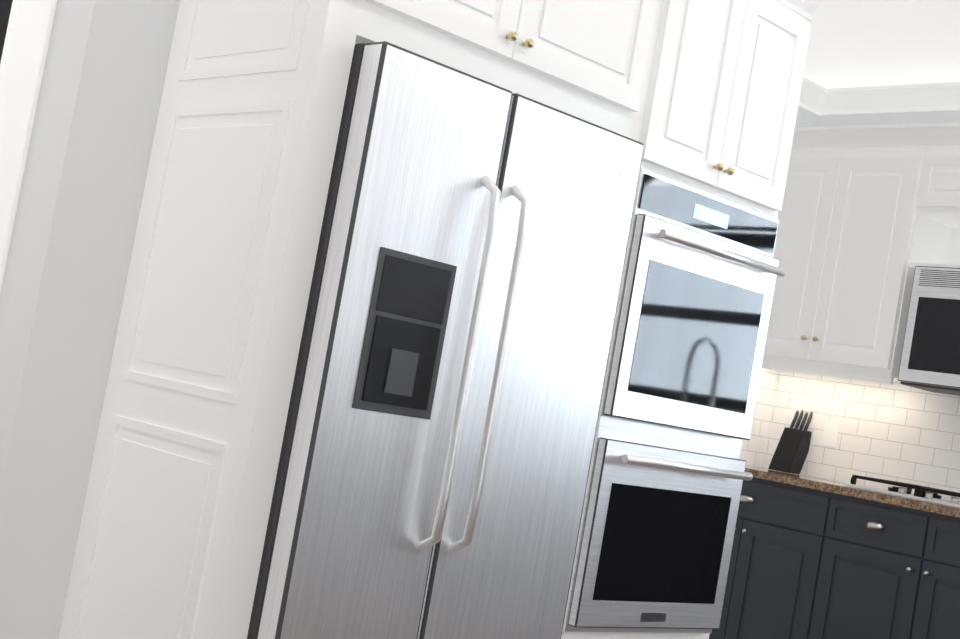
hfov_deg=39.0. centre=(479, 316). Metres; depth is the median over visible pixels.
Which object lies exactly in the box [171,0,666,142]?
upper cabinet
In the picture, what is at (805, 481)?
countertop
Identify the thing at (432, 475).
refrigerator
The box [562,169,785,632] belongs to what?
double oven
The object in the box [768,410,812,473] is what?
knife block
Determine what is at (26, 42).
trim
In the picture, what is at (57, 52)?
door frame
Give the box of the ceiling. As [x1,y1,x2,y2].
[803,0,959,88]
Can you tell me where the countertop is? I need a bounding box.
[745,465,959,517]
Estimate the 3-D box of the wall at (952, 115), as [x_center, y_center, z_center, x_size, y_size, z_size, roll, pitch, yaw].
[2.863,0.442,4.994,0.120,2.740,4.390,13,-4,-43]
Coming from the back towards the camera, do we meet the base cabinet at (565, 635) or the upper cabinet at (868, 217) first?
the upper cabinet at (868, 217)
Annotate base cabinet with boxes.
[561,631,708,638]
[709,477,844,638]
[825,495,959,638]
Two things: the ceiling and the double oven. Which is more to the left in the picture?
the double oven
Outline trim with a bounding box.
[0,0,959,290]
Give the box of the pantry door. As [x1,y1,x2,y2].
[0,0,12,62]
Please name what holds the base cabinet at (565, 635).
on the floor
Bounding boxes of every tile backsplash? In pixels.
[740,368,779,466]
[764,370,959,501]
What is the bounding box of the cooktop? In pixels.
[845,475,959,507]
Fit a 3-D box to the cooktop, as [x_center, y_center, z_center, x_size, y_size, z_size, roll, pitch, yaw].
[1.959,0.732,5.293,0.510,0.051,0.910,13,-4,-43]
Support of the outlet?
attached to the tile backsplash at (897, 432)
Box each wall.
[0,0,147,638]
[749,106,819,467]
[767,110,959,482]
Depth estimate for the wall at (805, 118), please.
6.47 m
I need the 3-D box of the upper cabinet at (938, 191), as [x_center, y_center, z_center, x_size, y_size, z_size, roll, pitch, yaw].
[2.144,-0.577,5.637,0.353,0.370,0.498,13,-4,-43]
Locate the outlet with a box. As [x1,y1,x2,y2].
[822,420,838,446]
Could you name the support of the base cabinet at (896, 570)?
on the floor
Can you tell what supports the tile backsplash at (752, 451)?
attached to the wall at (805, 118)
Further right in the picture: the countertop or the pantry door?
the countertop
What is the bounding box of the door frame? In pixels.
[0,0,75,387]
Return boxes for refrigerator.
[247,41,643,638]
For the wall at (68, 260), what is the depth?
3.28 m
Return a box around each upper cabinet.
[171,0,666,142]
[640,0,822,218]
[762,123,956,383]
[913,122,959,233]
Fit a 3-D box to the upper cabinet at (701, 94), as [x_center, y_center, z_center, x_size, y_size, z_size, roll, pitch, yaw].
[0.467,-0.744,4.119,0.773,0.728,0.685,13,-4,-43]
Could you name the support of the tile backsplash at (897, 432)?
attached to the wall at (952, 115)
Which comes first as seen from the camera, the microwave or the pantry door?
the pantry door
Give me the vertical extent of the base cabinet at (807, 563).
0.878 m
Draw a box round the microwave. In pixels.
[898,266,959,395]

